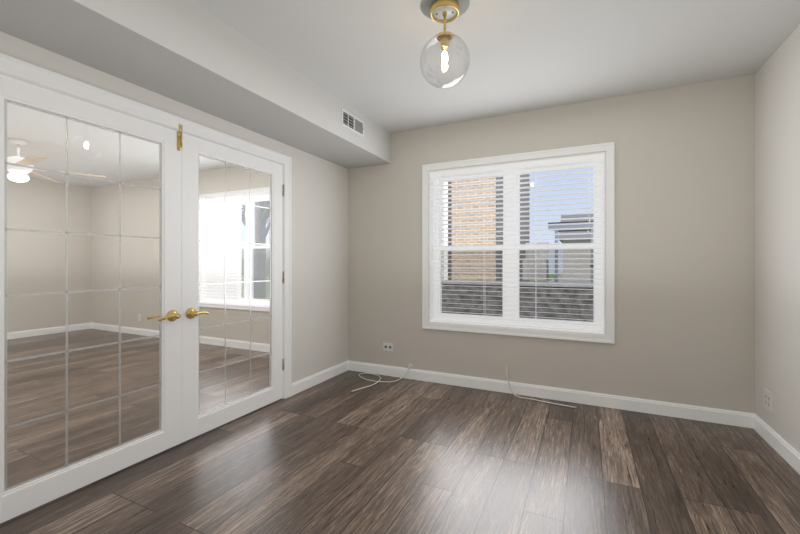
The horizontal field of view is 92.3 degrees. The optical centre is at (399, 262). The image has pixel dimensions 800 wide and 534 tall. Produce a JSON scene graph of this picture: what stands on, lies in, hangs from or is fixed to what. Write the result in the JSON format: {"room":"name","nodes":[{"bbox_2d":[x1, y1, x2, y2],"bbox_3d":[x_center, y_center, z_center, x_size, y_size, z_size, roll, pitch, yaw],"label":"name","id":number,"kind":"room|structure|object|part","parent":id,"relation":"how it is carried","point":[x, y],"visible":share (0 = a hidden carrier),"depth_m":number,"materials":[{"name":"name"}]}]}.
{"room":"empty home office","nodes":[
{"label":"empty home office","id":0,"kind":"room"},
{"bbox_2d":[7,177,91,332],"bbox_3d":[-6.640,-0.085,4.877,0.150,2.530,4.650,0,0,26],"label":"wall","id":1,"kind":"structure","parent":0,"point":[16,282],"depth_m":6.37,"materials":[{"name":"paint"}]},
{"bbox_2d":[7,323,90,339],"bbox_3d":[-6.572,1.127,4.828,0.016,0.105,4.620,0,0,26],"label":"baseboard","id":2,"kind":"structure","parent":1,"relation":"attached to","point":[88,326],"depth_m":6.35,"materials":[{"name":"white wood"}]},
{"bbox_2d":[0,31,347,382],"bbox_3d":[-1.531,-0.085,2.407,0.120,2.530,4.650,0,0,26],"label":"wall","id":3,"kind":"structure","parent":0,"point":[319,264],"depth_m":3.63,"materials":[{"name":"paint"}]},
{"bbox_2d":[0,74,180,523],"bbox_3d":[-1.647,0.161,2.073,0.035,2.022,0.968,0,0,26],"label":"door","id":4,"kind":"structure","parent":3,"relation":"in","point":[27,498],"depth_m":2.25,"materials":[{"name":"white wood"}]},
{"bbox_2d":[1,95,163,495],"bbox_3d":[-1.648,0.148,2.073,0.026,1.812,0.744,0,0,26],"label":"bead","id":5,"kind":"object","parent":4,"relation":"attached to","point":[3,493],"visible":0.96,"depth_m":1.88},
{"bbox_2d":[4,99,160,491],"bbox_3d":[-1.644,0.148,2.071,0.002,1.788,0.720,0,0,26],"label":"french door left bevels","id":6,"kind":"object","parent":4,"relation":"attached to","point":[6,361],"visible":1,"depth_m":1.96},
{"bbox_2d":[7,105,180,487],"bbox_3d":[-1.623,0.148,2.116,0.151,1.788,0.820,0,0,26],"label":"glass pane","id":7,"kind":"structure","parent":4,"relation":"attached to","point":[172,315],"depth_m":2.01,"materials":[{"name":"clear glass"}]},
{"bbox_3d":[-1.477,0.335,2.418,0.151,0.074,0.148,0,0,26],"label":"handle","id":8,"kind":"part","parent":7,"relation":"part of","materials":[{"name":"gold metal"}]},
{"bbox_2d":[177,124,182,150],"bbox_3d":[-1.418,-0.807,2.482,0.022,0.165,0.032,0,0,26],"label":"bolt","id":9,"kind":"object","parent":4,"relation":"attached to","point":[179,139],"visible":1,"depth_m":2.48,"materials":[{"name":"gold metal"}]},
{"bbox_2d":[0,53,291,398],"bbox_3d":[-1.479,0.122,2.507,0.162,2.116,2.065,0,0,26],"label":"door frame","id":10,"kind":"structure","parent":3,"relation":"attached to","point":[15,67],"depth_m":2.52,"materials":[{"name":"white wood"}]},
{"bbox_2d":[181,133,283,442],"bbox_3d":[-1.227,0.161,2.930,0.046,2.022,0.934,0,0,26],"label":"door","id":11,"kind":"structure","parent":3,"relation":"in","point":[192,425],"depth_m":2.60,"materials":[{"name":"white wood"}]},
{"bbox_2d":[186,157,269,411],"bbox_3d":[-1.253,0.148,2.882,0.151,1.788,0.776,0,0,26],"label":"french door","id":12,"kind":"structure","parent":11,"relation":"attached to","point":[191,313],"depth_m":2.87,"materials":[{"name":"clear glass"}]},
{"bbox_3d":[-1.389,0.335,2.599,0.151,0.074,0.148,0,0,26],"label":"handle","id":13,"kind":"part","parent":12,"relation":"part of","materials":[{"name":"gold metal"}]},
{"bbox_2d":[197,151,272,417],"bbox_3d":[-1.234,0.148,2.929,0.026,1.812,0.702,0,0,26],"label":"bead","id":14,"kind":"object","parent":11,"relation":"attached to","point":[206,413],"visible":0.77,"depth_m":2.78},
{"bbox_2d":[199,154,270,414],"bbox_3d":[-1.231,0.148,2.927,0.002,1.788,0.678,0,0,26],"label":"french door right bevels","id":15,"kind":"object","parent":11,"relation":"attached to","point":[225,242],"visible":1,"depth_m":2.86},
{"bbox_3d":[-1.013,0.125,3.337,0.014,1.615,0.014,0,0,26],"label":"french door right hinges","id":16,"kind":"part","parent":11,"relation":"part of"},
{"bbox_2d":[292,360,350,395],"bbox_3d":[-0.772,1.127,3.820,0.016,0.105,0.907,0,0,26],"label":"baseboard","id":17,"kind":"structure","parent":3,"relation":"attached to","point":[303,384],"depth_m":3.77,"materials":[{"name":"white wood"}]},
{"bbox_2d":[92,166,269,343],"bbox_3d":[-3.091,-0.085,5.855,5.690,2.530,0.200,0,0,26],"label":"wall","id":18,"kind":"structure","parent":0,"point":[150,304],"depth_m":6.32,"materials":[{"name":"paint"}]},
{"bbox_2d":[91,323,269,351],"bbox_3d":[-3.070,1.127,5.725,5.540,0.105,0.016,0,0,26],"label":"baseboard","id":19,"kind":"structure","parent":18,"relation":"attached to","point":[111,328],"depth_m":5.58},
{"bbox_2d":[200,187,269,311],"bbox_3d":[-2.145,-0.180,5.365,1.924,1.644,0.189,0,0,26],"label":"window","id":20,"kind":"structure","parent":18,"relation":"in","point":[231,249],"depth_m":5.45,"materials":[{"name":"white plastic"}]},
{"bbox_2d":[0,0,391,168],"bbox_3d":[-1.288,-1.195,2.151,0.540,0.310,4.400,0,0,26],"label":"soffit","id":21,"kind":"structure","parent":0,"point":[190,53],"depth_m":2.15,"materials":[{"name":"white paint"}]},
{"bbox_2d":[341,108,363,136],"bbox_3d":[-0.404,-1.215,3.345,0.012,0.140,0.350,0,0,26],"label":"ceiling vent","id":22,"kind":"object","parent":21,"relation":"in","point":[351,122],"visible":0.98,"depth_m":3.33,"materials":[{"name":"white metal"}]},
{"bbox_2d":[0,329,799,533],"bbox_3d":[-2.492,1.220,2.816,9.714,0.080,4.950,0,0,26],"label":"floor","id":23,"kind":"structure","parent":0,"point":[333,455],"depth_m":2.27,"materials":[{"name":"brown wood"}]},
{"bbox_2d":[350,366,409,392],"bbox_3d":[-0.277,1.114,3.742,0.556,0.140,0.598,0,0,26],"label":"cord","id":24,"kind":"object","parent":23,"relation":"on","point":[376,381],"visible":1,"depth_m":3.82,"materials":[{"name":"white plastic"}]},
{"bbox_2d":[506,367,575,407],"bbox_3d":[1.200,1.062,3.313,0.581,0.244,0.149,0,0,26],"label":"cord","id":25,"kind":"object","parent":23,"relation":"on","point":[534,399],"visible":0.98,"depth_m":3.31,"materials":[{"name":"white plastic"}]},
{"bbox_2d":[7,0,799,187],"bbox_3d":[-2.448,-1.425,2.906,9.714,0.150,5.150,0,0,26],"label":"ceiling","id":26,"kind":"structure","parent":0,"point":[363,57],"depth_m":2.49,"materials":[{"name":"paint"}]},
{"bbox_2d":[7,138,33,173],"bbox_3d":[-4.187,-1.170,4.219,0.250,0.360,0.250,0,0,26],"label":"motor","id":27,"kind":"object","parent":26,"relation":"hanging from","point":[16,159],"depth_m":4.16,"materials":[{"name":"white metal"}]},
{"bbox_2d":[7,172,28,181],"bbox_3d":[-4.187,-0.938,4.219,0.180,0.105,0.180,0,0,26],"label":"fan light","id":28,"kind":"object","parent":27,"relation":"attached to","point":[17,175],"depth_m":4.17,"materials":[{"name":"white glass"}]},
{"bbox_2d":[13,156,72,172],"bbox_3d":[-4.057,-1.050,3.877,1.025,0.047,0.607,0,0,-19],"label":"blade","id":29,"kind":"object","parent":27,"relation":"attached to","point":[26,161],"depth_m":3.92,"materials":[{"name":"beige wood"}]},
{"bbox_2d":[30,173,59,182],"bbox_3d":[-4.335,-1.050,4.618,0.176,0.047,0.672,0,0,-19],"label":"blade","id":30,"kind":"object","parent":27,"relation":"attached to","point":[38,175],"depth_m":4.70,"materials":[{"name":"beige wood"}]},
{"bbox_2d":[31,172,105,177],"bbox_3d":[-3.853,-1.050,4.483,0.672,0.047,0.176,0,0,-37],"label":"blade","id":31,"kind":"object","parent":27,"relation":"attached to","point":[31,172],"depth_m":4.55,"materials":[{"name":"beige wood"}]},
{"bbox_2d":[420,0,469,88],"bbox_3d":[0.234,-1.138,2.015,0.260,0.424,0.260,0,0,26],"label":"globe lamp","id":32,"kind":"object","parent":26,"relation":"hanging from","point":[444,12],"visible":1,"depth_m":2.00,"materials":[{"name":"clear glass"}]},
{"bbox_3d":[0.234,-1.053,2.015,0.260,0.254,0.260,0,0,26],"label":"glass","id":33,"kind":"part","parent":32,"relation":"part of","materials":[{"name":"clear glass"}]},
{"bbox_2d":[348,74,754,413],"bbox_3d":[1.042,-0.085,3.590,3.724,2.530,0.220,0,0,26],"label":"wall","id":34,"kind":"structure","parent":0,"point":[685,244],"depth_m":3.06,"materials":[{"name":"paint"}]},
{"bbox_2d":[383,343,392,350],"bbox_3d":[-0.126,0.880,4.026,0.118,0.082,0.013,0,0,26],"label":"electrical outlet","id":35,"kind":"object","parent":34,"relation":"attached to","point":[387,346],"visible":1,"depth_m":4.03,"materials":[{"name":"white plastic"}]},
{"bbox_2d":[422,142,614,343],"bbox_3d":[1.020,-0.163,3.562,1.682,1.634,0.198,0,0,26],"label":"window","id":36,"kind":"structure","parent":34,"relation":"in","point":[607,335],"depth_m":3.55,"materials":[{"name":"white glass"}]},
{"bbox_2d":[430,153,603,332],"bbox_3d":[1.001,-0.163,3.522,1.534,1.485,0.074,0,0,26],"label":"window blinds","id":37,"kind":"object","parent":36,"relation":"attached to","point":[575,160],"visible":1,"depth_m":3.47,"materials":[{"name":"white plastic"}]},
{"bbox_3d":[1.047,-0.163,3.618,1.556,1.508,0.075,0,0,26],"label":"window back sashes","id":38,"kind":"part","parent":36,"relation":"part of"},
{"bbox_2d":[351,361,750,427],"bbox_3d":[0.967,1.127,3.496,3.430,0.105,0.016,0,0,26],"label":"baseboard","id":39,"kind":"structure","parent":34,"relation":"attached to","point":[713,415],"depth_m":3.25,"materials":[{"name":"white wood"}]},
{"bbox_2d":[755,24,799,452],"bbox_3d":[1.646,-0.085,0.733,0.150,2.530,4.400,0,0,26],"label":"wall","id":40,"kind":"structure","parent":0,"point":[777,225],"depth_m":2.40,"materials":[{"name":"paint"}]},
{"bbox_2d":[764,388,771,412],"bbox_3d":[2.435,0.908,2.545,0.007,0.124,0.118,0,0,26],"label":"electrical outlet","id":41,"kind":"object","parent":40,"relation":"attached to","point":[767,399],"visible":1,"depth_m":2.53,"materials":[{"name":"white plastic"}]},
{"bbox_2d":[751,413,799,473],"bbox_3d":[1.571,1.127,0.769,0.016,0.105,4.400,0,0,26],"label":"baseboard","id":42,"kind":"structure","parent":40,"relation":"attached to","point":[788,453],"depth_m":2.40,"materials":[{"name":"white wood"}]},
{"label":"outside","id":43,"kind":"structure","parent":0,"visible":0},
{"bbox_2d":[242,274,561,298],"bbox_3d":[-19.113,1.575,47.005,69.400,0.009,59.150,0,0,26],"label":"lawn","id":44,"kind":"structure","parent":43,"point":[551,275],"depth_m":32.63,"materials":[{"name":"green plant"}]},
{"bbox_2d":[241,201,269,298],"bbox_3d":[-7.100,-2.528,18.080,15.448,8.224,10.361,0,0,26],"label":"trees","id":45,"kind":"object","parent":44,"relation":"on","point":[263,212],"depth_m":12.36,"materials":[{"name":"green plant"}]},
{"bbox_2d":[549,274,590,282],"bbox_3d":[-5.471,1.590,40.072,100.000,0.020,59.760,0,0,26],"label":"paving","id":46,"kind":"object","parent":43,"point":[560,276],"depth_m":34.72,"materials":[{"name":"grey concrete"}]},
{"bbox_2d":[242,251,269,275],"bbox_3d":[-30.881,-0.220,63.329,74.000,3.600,20.000,0,0,26],"label":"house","id":47,"kind":"structure","parent":46,"relation":"on","point":[268,274],"depth_m":46.43,"materials":[{"name":"grey"}]},
{"bbox_2d":[441,174,529,312],"bbox_3d":[2.863,-3.120,14.173,2.750,9.400,7.140,0,0,26],"label":"brick building","id":48,"kind":"structure","parent":46,"relation":"on","point":[481,220],"depth_m":10.87,"materials":[{"name":"beige brick"}]},
{"bbox_2d":[441,280,592,321],"bbox_3d":[5.213,0.980,6.339,9.500,1.200,0.500,0,0,26],"label":"stone wall","id":49,"kind":"structure","parent":46,"relation":"on","point":[526,300],"depth_m":7.44,"materials":[{"name":"grey stone"}]},
{"bbox_2d":[548,221,592,282],"bbox_3d":[8.904,-0.020,16.273,4.600,3.200,4.100,0,0,26],"label":"porch","id":50,"kind":"object","parent":46,"relation":"on","point":[570,226],"depth_m":15.24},
{"bbox_2d":[563,239,590,279],"bbox_3d":[27.354,-0.320,36.288,21.600,3.800,10.000,0,0,26],"label":"house","id":51,"kind":"structure","parent":46,"relation":"on","point":[579,251],"depth_m":35.94,"materials":[{"name":"grey"}]},
{"bbox_2d":[558,214,592,242],"bbox_3d":[27.354,-3.720,36.288,22.400,3.000,11.000,0,0,26],"label":"roof","id":52,"kind":"object","parent":51,"relation":"on","point":[576,235],"depth_m":37.38,"materials":[{"name":"grey"}]},
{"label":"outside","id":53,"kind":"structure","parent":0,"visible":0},
{"bbox_2d":[523,242,548,280],"bbox_3d":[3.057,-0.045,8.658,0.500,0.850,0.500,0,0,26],"label":"house","id":54,"kind":"structure","parent":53,"point":[540,257],"depth_m":8.51,"materials":[{"name":"grey"}]}
]}

